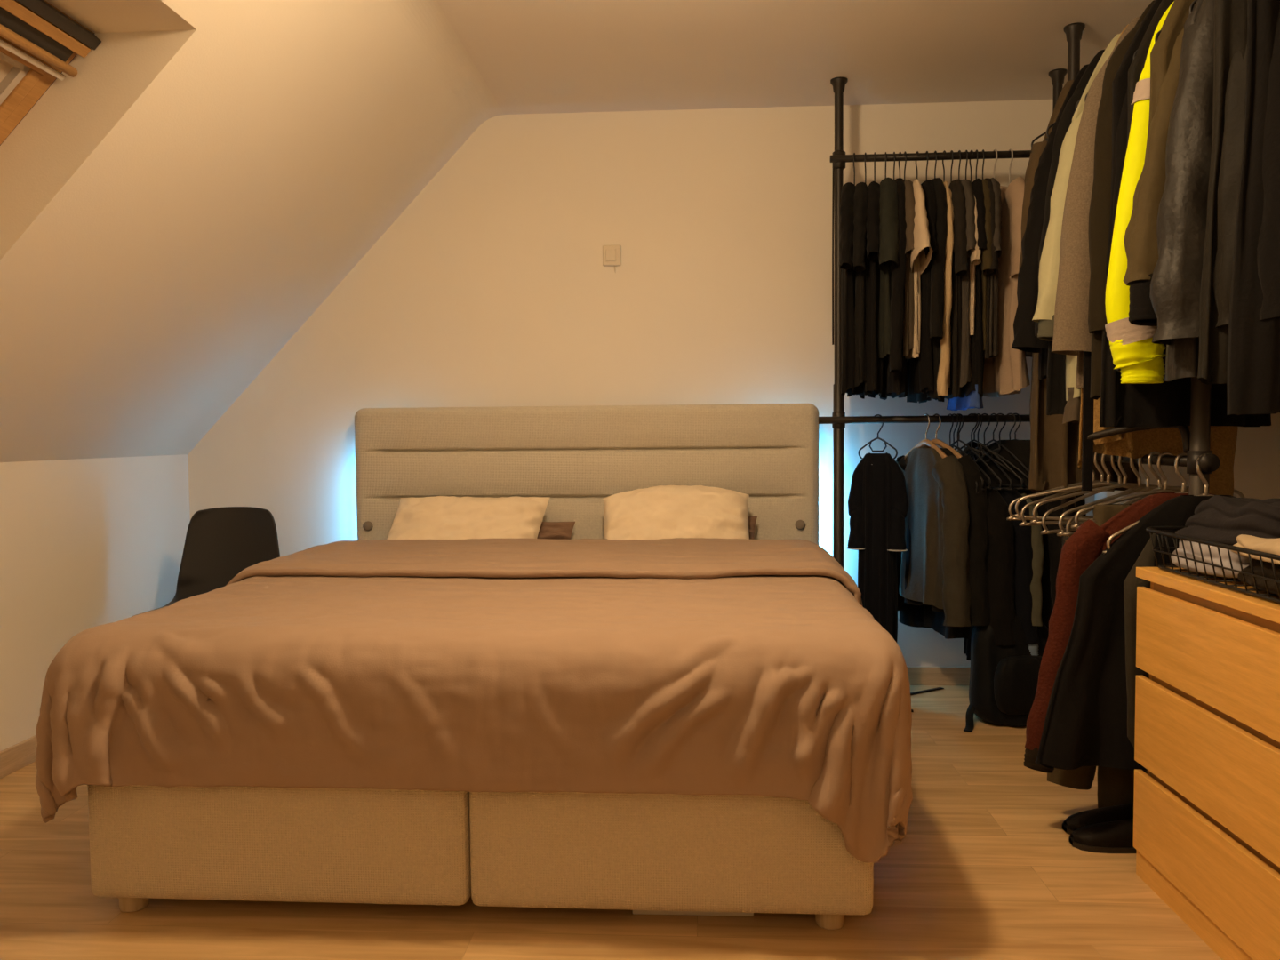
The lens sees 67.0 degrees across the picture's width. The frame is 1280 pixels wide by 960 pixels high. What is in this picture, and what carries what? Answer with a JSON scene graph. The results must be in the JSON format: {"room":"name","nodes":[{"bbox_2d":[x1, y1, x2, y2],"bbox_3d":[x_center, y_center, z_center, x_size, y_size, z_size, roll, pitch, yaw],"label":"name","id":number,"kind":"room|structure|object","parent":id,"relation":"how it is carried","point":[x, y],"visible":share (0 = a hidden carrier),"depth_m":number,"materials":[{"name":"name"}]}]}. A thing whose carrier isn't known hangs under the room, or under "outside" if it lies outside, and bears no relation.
{"room":"bedroom","nodes":[
{"label":"bedroom","id":0,"kind":"room"},
{"bbox_2d":[0,454,190,751],"bbox_3d":[-2.240,0.529,1.786,0.100,1.035,5.260,0,3,3],"label":"wall","id":1,"kind":"structure","parent":0,"point":[85,543],"depth_m":3.56,"materials":[{"name":"paint"}]},
{"bbox_2d":[0,735,37,778],"bbox_3d":[-2.179,1.003,1.806,0.014,0.085,5.260,0,3,3],"label":"baseboard","id":2,"kind":"structure","parent":1,"relation":"attached to","point":[17,756],"depth_m":3.25,"materials":[{"name":"brown wood"}]},
{"bbox_2d":[0,0,503,462],"bbox_3d":[-1.467,-0.728,1.681,1.471,1.473,5.260,0,3,3],"label":"ceiling","id":3,"kind":"structure","parent":0,"point":[175,208],"depth_m":3.07,"materials":[{"name":"paint"}]},
{"bbox_2d":[0,0,101,144],"bbox_3d":[-1.752,-0.769,1.914,0.730,0.742,1.137,0,3,3],"label":"window","id":4,"kind":"structure","parent":3,"relation":"attached to","point":[38,41],"depth_m":2.35,"materials":[{"name":"brown wood"}]},
{"bbox_2d":[0,58,14,82],"bbox_3d":[-1.783,-0.740,1.917,0.487,0.511,0.937,0,3,3],"label":"blind","id":5,"kind":"object","parent":4,"relation":"attached to","point":[6,66],"depth_m":2.35,"materials":[{"name":"fabric"}]},
{"bbox_2d":[0,685,1222,959],"bbox_3d":[-0.183,1.083,1.698,4.210,0.100,5.460,0,3,3],"label":"floor","id":6,"kind":"structure","parent":0,"point":[986,866],"depth_m":2.25,"materials":[{"name":"brown wood"}]},
{"bbox_2d":[131,506,279,616],"bbox_3d":[-1.649,0.535,3.768,0.438,0.827,0.493,-1,3,-2],"label":"chair","id":7,"kind":"object","parent":6,"relation":"on","point":[220,543],"visible":0.37,"depth_m":3.95,"materials":[{"name":"black plastic"}]},
{"bbox_2d":[87,403,873,929],"bbox_3d":[-0.304,0.346,3.186,2.000,1.232,2.086,0,3,4],"label":"bed","id":8,"kind":"object","parent":6,"relation":"on","point":[740,853],"visible":0.43,"depth_m":2.20,"materials":[{"name":"fabric"}]},
{"bbox_3d":[-0.320,0.477,3.158,1.812,0.240,2.012,0,3,4],"label":"mattress","id":9,"kind":"object","parent":8,"relation":"on","visible":0},
{"bbox_2d":[386,496,550,539],"bbox_3d":[-0.723,0.232,3.942,0.679,0.324,0.274,0,3,6],"label":"pillow","id":10,"kind":"object","parent":9,"relation":"on","point":[437,517],"visible":0.52,"depth_m":3.92,"materials":[{"name":"fabric"}]},
{"bbox_2d":[35,537,912,863],"bbox_3d":[-0.340,0.525,2.975,2.073,0.528,1.827,0,3,4],"label":"duvet","id":11,"kind":"object","parent":9,"relation":"on","point":[677,666],"visible":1,"depth_m":2.15,"materials":[{"name":"brown fabric"}]},
{"bbox_2d":[536,521,575,539],"bbox_3d":[-0.632,0.269,4.045,0.720,0.188,0.147,0,3,3],"label":"pillow","id":12,"kind":"object","parent":9,"relation":"on","point":[548,530],"visible":0.08,"depth_m":4.02,"materials":[{"name":"fabric"}]},
{"bbox_2d":[603,485,749,540],"bbox_3d":[0.146,0.201,3.907,0.604,0.354,0.295,0,3,3],"label":"pillow","id":13,"kind":"object","parent":9,"relation":"on","point":[659,512],"visible":0.56,"depth_m":3.85,"materials":[{"name":"fabric"}]},
{"bbox_2d":[632,910,753,916],"bbox_3d":[0.134,0.977,2.444,0.286,0.034,0.436,0,3,3],"label":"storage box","id":14,"kind":"object","parent":6,"relation":"on","point":[635,912],"visible":0.16,"depth_m":2.23,"materials":[{"name":"brown"}]},
{"bbox_2d":[818,68,1067,567],"bbox_3d":[1.206,-0.340,3.875,0.975,2.508,0.077,0,3,4],"label":"clothes rack","id":15,"kind":"object","parent":6,"relation":"on","point":[838,158],"visible":0.48,"depth_m":3.86,"materials":[{"name":"black metal"}]},
{"bbox_2d":[839,182,864,399],"bbox_3d":[0.858,-0.735,3.857,0.090,0.810,0.600,0,3,16],"label":"t-shirt","id":16,"kind":"object","parent":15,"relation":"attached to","point":[848,189],"visible":0.51,"depth_m":3.66,"materials":[{"name":"black fabric"}]},
{"bbox_2d":[852,182,873,391],"bbox_3d":[0.901,-0.747,3.855,0.093,0.784,0.596,0,3,18],"label":"t-shirt","id":17,"kind":"object","parent":15,"relation":"hanging from","point":[860,240],"visible":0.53,"depth_m":3.65,"materials":[{"name":"black fabric"}]},
{"bbox_2d":[857,414,897,459],"bbox_3d":[0.954,-0.172,3.880,0.158,0.182,0.007,1,3,26],"label":"clothes hanger","id":18,"kind":"object","parent":15,"relation":"hanging from","point":[877,437],"visible":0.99,"depth_m":3.88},
{"bbox_2d":[846,452,908,642],"bbox_3d":[0.958,0.386,3.906,0.244,0.995,0.144,1,3,24],"label":"jacket","id":19,"kind":"object","parent":18,"relation":"hanging from","point":[877,500],"visible":0.84,"depth_m":3.86,"materials":[{"name":"black fabric"}]},
{"bbox_2d":[877,177,898,360],"bbox_3d":[0.975,-0.801,3.845,0.090,0.687,0.643,0,3,11],"label":"t-shirt","id":20,"kind":"object","parent":15,"relation":"hanging from","point":[888,201],"visible":0.73,"depth_m":3.59,"materials":[{"name":"grey fabric"}]},
{"bbox_2d":[893,152,895,179],"bbox_3d":[1.005,-1.158,3.829,0.007,0.277,0.398,0,3,9],"label":"clothes hanger","id":21,"kind":"object","parent":15,"relation":"hanging from","point":[893,152],"visible":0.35,"depth_m":3.81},
{"bbox_2d":[880,177,908,399],"bbox_3d":[1.012,-0.733,3.848,0.092,0.827,0.603,0,3,9],"label":"t-shirt","id":22,"kind":"object","parent":21,"relation":"hanging from","point":[896,364],"visible":0.46,"depth_m":3.59,"materials":[{"name":"black fabric"}]},
{"bbox_2d":[903,179,915,356],"bbox_3d":[1.031,-0.808,3.845,0.096,0.664,0.598,0,3,6],"label":"t-shirt","id":23,"kind":"object","parent":15,"relation":"hanging from","point":[909,203],"visible":0.38,"depth_m":3.63,"materials":[{"name":"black fabric"}]},
{"bbox_2d":[898,179,938,397],"bbox_3d":[1.100,-0.738,3.845,0.086,0.805,0.601,0,3,4],"label":"t-shirt","id":24,"kind":"object","parent":15,"relation":"hanging from","point":[920,372],"visible":0.26,"depth_m":3.64,"materials":[{"name":"black fabric"}]},
{"bbox_2d":[904,178,932,360],"bbox_3d":[1.050,-0.800,3.845,0.072,0.681,0.765,0,3,3],"label":"t-shirt","id":25,"kind":"object","parent":15,"relation":"hanging from","point":[921,231],"visible":0.28,"depth_m":3.58,"materials":[{"name":"beige fabric"}]},
{"bbox_2d":[904,413,947,459],"bbox_3d":[1.144,-0.154,3.870,0.017,0.222,0.354,-2,3,-21],"label":"clothes hanger","id":26,"kind":"object","parent":15,"relation":"hanging from","point":[927,442],"visible":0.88,"depth_m":3.85,"materials":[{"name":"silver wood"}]},
{"bbox_2d":[896,448,971,626],"bbox_3d":[1.141,0.213,3.885,0.125,0.682,0.545,-2,3,-21],"label":"jacket","id":27,"kind":"object","parent":26,"relation":"hanging from","point":[938,516],"visible":0.83,"depth_m":3.77,"materials":[{"name":"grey fabric"}]},
{"bbox_2d":[906,177,947,403],"bbox_3d":[1.133,-0.724,3.844,0.096,0.839,0.597,0,3,4],"label":"t-shirt","id":28,"kind":"object","parent":15,"relation":"hanging from","point":[938,261],"visible":0.44,"depth_m":3.58,"materials":[{"name":"black fabric"}]},
{"bbox_2d":[921,413,962,458],"bbox_3d":[1.184,-0.154,3.868,0.018,0.222,0.354,-2,3,-32],"label":"clothes hanger","id":29,"kind":"object","parent":15,"relation":"hanging from","point":[938,442],"visible":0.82,"depth_m":3.84,"materials":[{"name":"beige wood"}]},
{"bbox_2d":[896,448,990,625],"bbox_3d":[1.182,0.212,3.886,0.142,0.682,0.543,-2,3,-32],"label":"jacket","id":30,"kind":"object","parent":29,"relation":"hanging from","point":[978,504],"visible":0.32,"depth_m":3.68,"materials":[{"name":"black fabric"}]},
{"bbox_2d":[936,181,953,396],"bbox_3d":[1.159,-0.733,3.844,0.064,0.816,0.532,0,3,4],"label":"t-shirt","id":31,"kind":"object","parent":15,"relation":"hanging from","point":[943,379],"visible":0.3,"depth_m":3.60,"materials":[{"name":"beige fabric"}]},
{"bbox_2d":[927,179,967,400],"bbox_3d":[1.207,-0.731,3.837,0.087,0.820,0.599,0,3,4],"label":"t-shirt","id":32,"kind":"object","parent":15,"relation":"hanging from","point":[959,263],"visible":0.36,"depth_m":3.62,"materials":[{"name":"grey fabric"}]},
{"bbox_2d":[965,150,967,179],"bbox_3d":[1.284,-1.160,3.813,0.007,0.277,0.398,0,3,6],"label":"clothes hanger","id":33,"kind":"object","parent":15,"relation":"hanging from","point":[966,151],"visible":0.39,"depth_m":3.79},
{"bbox_2d":[946,178,987,410],"bbox_3d":[1.287,-0.710,3.836,0.090,0.863,0.600,0,3,6],"label":"t-shirt","id":34,"kind":"object","parent":33,"relation":"hanging from","point":[972,392],"visible":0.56,"depth_m":3.62,"materials":[{"name":"black fabric"}]},
{"bbox_2d":[960,179,976,386],"bbox_3d":[1.227,-0.751,3.837,0.103,0.782,0.595,0,3,3],"label":"t-shirt","id":35,"kind":"object","parent":15,"relation":"hanging from","point":[965,376],"visible":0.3,"depth_m":3.62,"materials":[{"name":"grey fabric"}]},
{"bbox_2d":[968,149,973,181],"bbox_3d":[1.304,-1.160,3.812,0.007,0.277,0.398,0,3,6],"label":"clothes hanger","id":36,"kind":"object","parent":15,"relation":"hanging from","point":[972,151],"visible":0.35,"depth_m":3.81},
{"bbox_2d":[980,178,993,351],"bbox_3d":[1.309,-0.813,3.830,0.096,0.659,0.596,0,3,6],"label":"t-shirt","id":37,"kind":"object","parent":36,"relation":"hanging from","point":[986,256],"visible":0.23,"depth_m":3.57,"materials":[{"name":"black fabric"}]},
{"bbox_2d":[975,149,978,179],"bbox_3d":[1.324,-1.160,3.811,0.008,0.277,0.398,0,3,7],"label":"clothes hanger","id":38,"kind":"object","parent":15,"relation":"hanging from","point":[976,149],"visible":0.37,"depth_m":3.80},
{"bbox_2d":[983,177,998,358],"bbox_3d":[1.328,-0.801,3.826,0.094,0.683,0.599,0,3,7],"label":"t-shirt","id":39,"kind":"object","parent":38,"relation":"hanging from","point":[995,263],"visible":0.2,"depth_m":3.58,"materials":[{"name":"grey fabric"}]},
{"bbox_2d":[951,413,1003,489],"bbox_3d":[1.274,-0.117,3.865,0.007,0.297,0.430,-2,3,-29],"label":"clothes hanger","id":40,"kind":"object","parent":15,"relation":"hanging from","point":[959,440],"visible":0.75,"depth_m":3.79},
{"bbox_2d":[899,488,1015,645],"bbox_3d":[1.276,0.330,3.881,0.167,0.608,0.582,-2,3,-29],"label":"jacket","id":41,"kind":"object","parent":40,"relation":"hanging from","point":[1001,556],"visible":0.4,"depth_m":3.66,"materials":[{"name":"black fabric"}]},
{"bbox_2d":[956,413,1023,489],"bbox_3d":[1.334,-0.117,3.861,0.007,0.297,0.430,-3,4,-38],"label":"clothes hanger","id":42,"kind":"object","parent":15,"relation":"hanging from","point":[968,443],"visible":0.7,"depth_m":3.81,"materials":[{"name":"plastic"}]},
{"bbox_2d":[912,488,1039,655],"bbox_3d":[1.339,0.345,3.881,0.152,0.642,0.582,-3,4,-38],"label":"jacket","id":43,"kind":"object","parent":42,"relation":"hanging from","point":[1023,571],"visible":0.16,"depth_m":3.67,"materials":[{"name":"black fabric"}]},
{"bbox_2d":[989,177,1001,358],"bbox_3d":[1.354,-0.802,3.828,0.090,0.680,0.596,0,3,9],"label":"t-shirt","id":44,"kind":"object","parent":15,"relation":"hanging from","point":[997,236],"visible":0.2,"depth_m":3.61,"materials":[{"name":"grey fabric"}]},
{"bbox_2d":[974,413,1029,487],"bbox_3d":[1.409,-0.122,3.857,0.007,0.288,0.408,-2,3,-29],"label":"clothes hanger","id":45,"kind":"object","parent":15,"relation":"hanging from","point":[993,439],"visible":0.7,"depth_m":3.82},
{"bbox_2d":[1020,493,1044,625],"bbox_3d":[1.414,0.317,3.879,0.110,0.544,0.526,-2,3,-27],"label":"shirt","id":46,"kind":"object","parent":45,"relation":"hanging from","point":[1036,538],"visible":0.14,"depth_m":3.66,"materials":[{"name":"grey fabric"}]},
{"bbox_2d":[983,176,1030,397],"bbox_3d":[1.397,-0.737,3.829,0.111,0.812,0.666,-1,3,-3],"label":"t-shirt","id":47,"kind":"object","parent":15,"relation":"hanging from","point":[1005,374],"visible":0.3,"depth_m":3.65,"materials":[{"name":"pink fabric"}]},
{"bbox_2d":[1012,413,1021,439],"bbox_3d":[1.493,-0.151,3.851,0.008,0.232,0.408,-3,4,-41],"label":"clothes hanger","id":48,"kind":"object","parent":15,"relation":"hanging from","point":[1013,413],"visible":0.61,"depth_m":3.84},
{"bbox_2d":[963,440,1086,660],"bbox_3d":[1.497,0.293,3.873,0.218,0.907,0.620,-3,4,-38],"label":"clothes","id":49,"kind":"object","parent":48,"relation":"hanging from","point":[1020,449],"visible":0.2,"depth_m":3.75,"materials":[{"name":"black fabric"}]},
{"bbox_2d":[963,613,1048,732],"bbox_3d":[1.395,0.654,3.683,0.446,0.538,0.254,-1,3,-11],"label":"backpack","id":50,"kind":"object","parent":6,"relation":"on","point":[1004,679],"visible":0.62,"depth_m":3.63,"materials":[{"name":"fabric"}]},
{"bbox_2d":[1062,802,1133,834],"bbox_3d":[1.316,0.932,2.679,0.280,0.081,0.102,0,3,0],"label":"shoe","id":51,"kind":"object","parent":6,"relation":"on","point":[1075,821],"visible":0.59,"depth_m":2.66,"materials":[{"name":"leather"}]},
{"bbox_2d":[1068,818,1136,853],"bbox_3d":[1.296,0.936,2.580,0.280,0.081,0.102,0,3,6],"label":"shoe","id":52,"kind":"object","parent":6,"relation":"on","point":[1116,836],"visible":0.59,"depth_m":2.55,"materials":[{"name":"leather"}]},
{"bbox_2d":[1060,22,1220,551],"bbox_3d":[1.371,-0.275,2.502,0.259,2.508,1.930,0,3,3],"label":"clothes rack","id":53,"kind":"object","parent":6,"relation":"on","point":[1196,443],"visible":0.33,"depth_m":2.54,"materials":[{"name":"black metal"}]},
{"bbox_2d":[1030,131,1046,152],"bbox_3d":[1.502,-1.222,3.245,0.376,0.241,0.007,0,3,3],"label":"clothes hanger","id":54,"kind":"object","parent":53,"relation":"hanging from","point":[1044,133],"visible":0.17,"depth_m":3.26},
{"bbox_2d":[1018,80,1138,494],"bbox_3d":[1.505,-0.646,3.274,0.455,1.381,0.182,0,3,3],"label":"coat","id":55,"kind":"object","parent":54,"relation":"hanging from","point":[1054,444],"visible":0.15,"depth_m":3.26,"materials":[{"name":"brown fabric"}]},
{"bbox_2d":[1045,121,1055,140],"bbox_3d":[1.495,-1.216,3.106,0.376,0.241,0.007,0,3,3],"label":"clothes hanger","id":56,"kind":"object","parent":53,"relation":"hanging from","point":[1053,124],"visible":0.18,"depth_m":3.12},
{"bbox_2d":[1011,64,1088,379],"bbox_3d":[1.494,-0.827,3.114,0.597,1.004,0.154,-1,3,0],"label":"jacket","id":57,"kind":"object","parent":56,"relation":"hanging from","point":[1026,340],"visible":0.19,"depth_m":3.09,"materials":[{"name":"black fabric"}]},
{"bbox_2d":[1018,452,1118,526],"bbox_3d":[1.518,0.024,3.162,0.562,0.248,0.012,-1,3,-2],"label":"clothes hanger","id":58,"kind":"object","parent":53,"relation":"hanging from","point":[1024,524],"visible":0.29,"depth_m":3.15,"materials":[{"name":"silver metal"}]},
{"bbox_2d":[1012,454,1147,520],"bbox_3d":[1.497,0.022,3.102,0.563,0.240,0.023,0,3,16],"label":"clothes hanger","id":59,"kind":"object","parent":53,"relation":"hanging from","point":[1108,483],"visible":0.48,"depth_m":3.14,"materials":[{"name":"silver metal"}]},
{"bbox_2d":[1030,456,1151,524],"bbox_3d":[1.491,0.027,2.984,0.563,0.237,0.029,0,3,0],"label":"clothes hanger","id":60,"kind":"object","parent":53,"relation":"hanging from","point":[1124,484],"visible":0.41,"depth_m":2.98,"materials":[{"name":"silver metal"}]},
{"bbox_2d":[1040,455,1187,534],"bbox_3d":[1.519,0.035,3.039,0.561,0.259,0.012,-1,3,-9],"label":"clothes hanger","id":61,"kind":"object","parent":53,"relation":"hanging from","point":[1112,460],"visible":0.41,"depth_m":3.01,"materials":[{"name":"silver metal"}]},
{"bbox_2d":[1056,457,1186,535],"bbox_3d":[1.498,0.038,2.842,0.563,0.245,0.022,-1,3,-4],"label":"clothes hanger","id":62,"kind":"object","parent":53,"relation":"hanging from","point":[1062,532],"visible":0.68,"depth_m":2.83,"materials":[{"name":"silver metal"}]},
{"bbox_2d":[1070,451,1181,528],"bbox_3d":[1.481,0.029,2.726,0.518,0.216,0.010,0,3,3],"label":"clothes hanger","id":63,"kind":"object","parent":53,"relation":"hanging from","point":[1165,489],"visible":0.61,"depth_m":2.73,"materials":[{"name":"silver metal"}]},
{"bbox_2d":[1047,504,1147,807],"bbox_3d":[1.430,0.510,2.750,0.537,0.882,0.102,0,3,3],"label":"trousers","id":64,"kind":"object","parent":63,"relation":"hanging from","point":[1116,786],"visible":0.12,"depth_m":2.73,"materials":[{"name":"fabric"}]},
{"bbox_2d":[1102,453,1214,554],"bbox_3d":[1.469,0.063,2.513,0.518,0.263,0.010,0,3,3],"label":"clothes hanger","id":65,"kind":"object","parent":53,"relation":"hanging from","point":[1198,470],"visible":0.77,"depth_m":2.52,"materials":[{"name":"silver metal"}]},
{"bbox_2d":[1035,495,1236,770],"bbox_3d":[1.474,0.407,2.525,0.843,0.734,0.145,0,3,3],"label":"jacket","id":66,"kind":"object","parent":65,"relation":"hanging from","point":[1090,721],"visible":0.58,"depth_m":2.52,"materials":[{"name":"black fabric"}]},
{"bbox_2d":[1154,29,1161,42],"bbox_3d":[1.453,-1.180,2.368,0.376,0.241,0.007,0,3,3],"label":"clothes hanger","id":67,"kind":"object","parent":53,"relation":"hanging from","point":[1158,32],"visible":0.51,"depth_m":2.38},
{"bbox_2d":[1123,0,1194,326],"bbox_3d":[1.452,-0.838,2.373,0.514,0.912,0.176,0,3,3],"label":"jacket","id":68,"kind":"object","parent":67,"relation":"hanging from","point":[1140,237],"visible":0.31,"depth_m":2.35,"materials":[{"name":"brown fabric"}]},
{"bbox_2d":[1093,451,1244,522],"bbox_3d":[1.520,0.055,2.794,0.557,0.276,0.025,-1,3,-13],"label":"clothes hanger","id":69,"kind":"object","parent":53,"relation":"hanging from","point":[1149,462],"visible":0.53,"depth_m":2.78,"materials":[{"name":"silver metal"}]},
{"bbox_2d":[1174,452,1188,493],"bbox_3d":[1.476,0.057,2.627,0.518,0.263,0.010,0,3,3],"label":"clothes hanger","id":70,"kind":"object","parent":53,"relation":"hanging from","point":[1179,456],"visible":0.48,"depth_m":2.62,"materials":[{"name":"silver metal"}]},
{"bbox_2d":[1024,492,1215,773],"bbox_3d":[1.481,0.417,2.646,0.853,0.767,0.134,0,3,3],"label":"jacket","id":71,"kind":"object","parent":70,"relation":"hanging from","point":[1087,543],"visible":0.22,"depth_m":2.63,"materials":[{"name":"red fabric"}]},
{"bbox_2d":[1189,0,1196,14],"bbox_3d":[1.444,-1.172,2.203,0.376,0.241,0.007,0,3,3],"label":"clothes hanger","id":72,"kind":"object","parent":53,"relation":"hanging from","point":[1195,1],"visible":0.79,"depth_m":2.21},
{"bbox_2d":[1149,0,1214,381],"bbox_3d":[1.445,-0.758,2.199,0.546,1.054,0.186,0,3,3],"label":"jacket","id":73,"kind":"object","parent":72,"relation":"hanging from","point":[1175,284],"visible":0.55,"depth_m":2.17,"materials":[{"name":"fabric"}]},
{"bbox_3d":[1.460,-1.186,2.488,0.376,0.241,0.007,0,3,3],"label":"clothes hanger","id":74,"kind":"object","parent":53,"relation":"hanging from","visible":0},
{"bbox_2d":[1104,0,1174,383],"bbox_3d":[1.454,-0.776,2.504,0.511,1.047,0.158,-1,3,-4],"label":"jacket","id":75,"kind":"object","parent":74,"relation":"hanging from","point":[1138,360],"visible":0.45,"depth_m":2.47,"materials":[{"name":"fabric"}]},
{"bbox_2d":[1133,567,1279,959],"bbox_3d":[1.424,0.637,1.596,0.483,0.772,1.600,0,3,3],"label":"dresser","id":76,"kind":"object","parent":6,"relation":"on","point":[1206,806],"visible":0.98,"depth_m":2.06,"materials":[{"name":"brown wood"}]},
{"bbox_2d":[1145,526,1279,603],"bbox_3d":[1.435,0.179,2.006,0.452,0.097,0.755,0,3,3],"label":"wire basket","id":77,"kind":"object","parent":76,"relation":"on","point":[1152,529],"visible":0.78,"depth_m":2.07,"materials":[{"name":"metal"}]},
{"bbox_2d":[1170,538,1251,577],"bbox_3d":[1.363,0.163,2.221,0.220,0.093,0.273,0,3,3],"label":"shirt","id":78,"kind":"object","parent":77,"relation":"in","point":[1245,562],"visible":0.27,"depth_m":2.16,"materials":[{"name":"white fabric"}]},
{"bbox_2d":[1175,495,1279,545],"bbox_3d":[1.441,0.089,2.169,0.347,0.107,0.460,-1,3,-2],"label":"folded clothes","id":79,"kind":"object","parent":77,"relation":"in","point":[1220,519],"visible":0.95,"depth_m":2.14,"materials":[{"name":"fabric"}]},
{"bbox_2d":[1231,534,1279,564],"bbox_3d":[1.296,0.134,1.894,0.123,0.059,0.369,0,3,3],"label":"shirt","id":80,"kind":"object","parent":77,"relation":"in","point":[1272,546],"visible":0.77,"depth_m":1.95,"materials":[{"name":"beige fabric"}]},
{"bbox_2d":[1237,558,1279,594],"bbox_3d":[1.365,0.183,1.906,0.256,0.082,0.345,0,3,3],"label":"jumper","id":81,"kind":"object","parent":77,"relation":"in","point":[1268,571],"visible":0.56,"depth_m":1.94,"materials":[{"name":"brown fabric"}]},
{"bbox_2d":[187,99,1095,666],"bbox_3d":[-0.045,-0.349,4.307,4.010,2.508,0.100,0,3,3],"label":"wall","id":82,"kind":"structure","parent":0,"point":[492,287],"depth_m":4.24,"materials":[{"name":"paint"}]},
{"bbox_2d":[602,245,621,272],"bbox_3d":[-0.122,-0.964,4.223,0.082,0.122,0.018,0,3,3],"label":"light switch","id":83,"kind":"object","parent":82,"relation":"attached to","point":[612,254],"visible":1,"depth_m":4.22,"materials":[{"name":"beige plastic"}]},
{"bbox_2d":[906,666,970,685],"bbox_3d":[-0.030,0.866,4.309,3.996,0.080,0.014,0,3,3],"label":"baseboard","id":84,"kind":"structure","parent":82,"relation":"attached to","point":[917,676],"depth_m":4.23,"materials":[{"name":"brown wood"}]},
{"bbox_2d":[436,0,1153,114],"bbox_3d":[0.533,-1.526,1.530,2.728,0.100,5.460,0,3,3],"label":"ceiling","id":85,"kind":"structure","parent":0,"point":[532,56],"depth_m":3.52,"materials":[{"name":"paint"}]},
{"bbox_2d":[863,181,886,398],"bbox_3d":[0.936,-0.733,3.853,0.091,0.814,0.602,0,3,15],"label":"t-shirt","id":86,"kind":"object","parent":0,"point":[876,366],"visible":0.77,"depth_m":3.65,"materials":[{"name":"black fabric"}]},
{"bbox_2d":[968,196,981,335],"bbox_3d":[1.261,-0.846,3.829,0.053,0.591,0.587,0,3,5],"label":"t-shirt","id":87,"kind":"object","parent":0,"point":[975,254],"visible":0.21,"depth_m":3.62,"materials":[{"name":"beige fabric"}]},
{"bbox_2d":[1095,412,1279,503],"bbox_3d":[1.857,-0.232,1.519,0.100,2.508,5.260,0,3,3],"label":"wall","id":88,"kind":"structure","parent":0,"point":[1257,456],"depth_m":2.99,"materials":[{"name":"paint"}]},
{"bbox_3d":[1.477,-1.201,2.797,0.376,0.241,0.007,0,3,3],"label":"clothes hanger","id":89,"kind":"object","parent":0,"visible":0},
{"bbox_2d":[1077,24,1238,495],"bbox_3d":[1.511,-0.626,2.810,0.438,1.376,0.132,0,3,3],"label":"cardigan","id":90,"kind":"object","parent":89,"relation":"hanging from","point":[1135,444],"visible":0.08,"depth_m":2.80,"materials":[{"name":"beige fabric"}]},
{"bbox_3d":[1.488,-1.210,2.986,0.376,0.241,0.007,0,3,3],"label":"clothes hanger","id":91,"kind":"object","parent":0,"visible":0},
{"bbox_2d":[1034,48,1105,415],"bbox_3d":[1.486,-0.762,3.002,0.518,1.123,0.175,0,3,3],"label":"coat","id":92,"kind":"object","parent":91,"relation":"hanging from","point":[1056,402],"visible":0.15,"depth_m":2.99,"materials":[{"name":"black fabric"}]},
{"bbox_3d":[1.475,-1.198,2.752,0.376,0.241,0.007,0,3,3],"label":"clothes hanger","id":93,"kind":"object","parent":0,"visible":0},
{"bbox_2d":[1051,16,1139,491],"bbox_3d":[1.474,-0.642,2.771,0.591,1.340,0.152,-1,3,-1],"label":"coat","id":94,"kind":"object","parent":93,"relation":"hanging from","point":[1071,335],"visible":0.2,"depth_m":2.73,"materials":[{"name":"fabric"}]},
{"bbox_3d":[1.469,-1.193,2.642,0.376,0.241,0.007,0,3,3],"label":"clothes hanger","id":95,"kind":"object","parent":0,"visible":0},
{"bbox_2d":[1088,0,1155,399],"bbox_3d":[1.466,-0.764,2.660,0.473,1.087,0.152,-1,3,-2],"label":"coat","id":96,"kind":"object","parent":95,"relation":"hanging from","point":[1100,207],"visible":0.16,"depth_m":2.63,"materials":[{"name":"brown fabric"}]},
{"bbox_3d":[1.464,-1.189,2.567,0.376,0.241,0.007,0,3,3],"label":"clothes hanger","id":97,"kind":"object","parent":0,"visible":0},
{"bbox_2d":[1099,0,1271,427],"bbox_3d":[1.468,-0.722,2.582,0.442,1.163,0.147,0,3,3],"label":"coat","id":98,"kind":"object","parent":97,"relation":"hanging from","point":[1166,404],"visible":0.19,"depth_m":2.57,"materials":[{"name":"black fabric"}]},
{"bbox_3d":[1.429,-1.159,1.939,0.376,0.241,0.007,0,3,3],"label":"clothes hanger","id":99,"kind":"object","parent":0,"visible":0},
{"bbox_2d":[1226,0,1279,415],"bbox_3d":[1.433,-0.702,1.960,0.424,1.143,0.168,-1,3,-6],"label":"coat","id":100,"kind":"object","parent":99,"relation":"hanging from","point":[1253,348],"visible":1,"depth_m":1.96,"materials":[{"name":"black fabric"}]},
{"bbox_3d":[1.481,-1.204,2.867,0.376,0.241,0.007,0,3,3],"label":"clothes hanger","id":101,"kind":"object","parent":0,"visible":0},
{"bbox_2d":[1032,33,1120,423],"bbox_3d":[1.476,-0.742,2.882,0.613,1.152,0.159,0,3,3],"label":"jacket","id":102,"kind":"object","parent":101,"relation":"hanging from","point":[1049,264],"visible":0.16,"depth_m":2.86,"materials":[{"name":"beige fabric"}]},
{"bbox_3d":[1.436,-1.165,2.069,0.376,0.241,0.007,0,3,3],"label":"clothes hanger","id":103,"kind":"object","parent":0,"visible":0},
{"bbox_2d":[1197,0,1247,384],"bbox_3d":[1.441,-0.742,2.081,0.432,1.074,0.167,0,3,3],"label":"jacket","id":104,"kind":"object","parent":103,"relation":"hanging from","point":[1230,16],"visible":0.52,"depth_m":2.08,"materials":[{"name":"fabric"}]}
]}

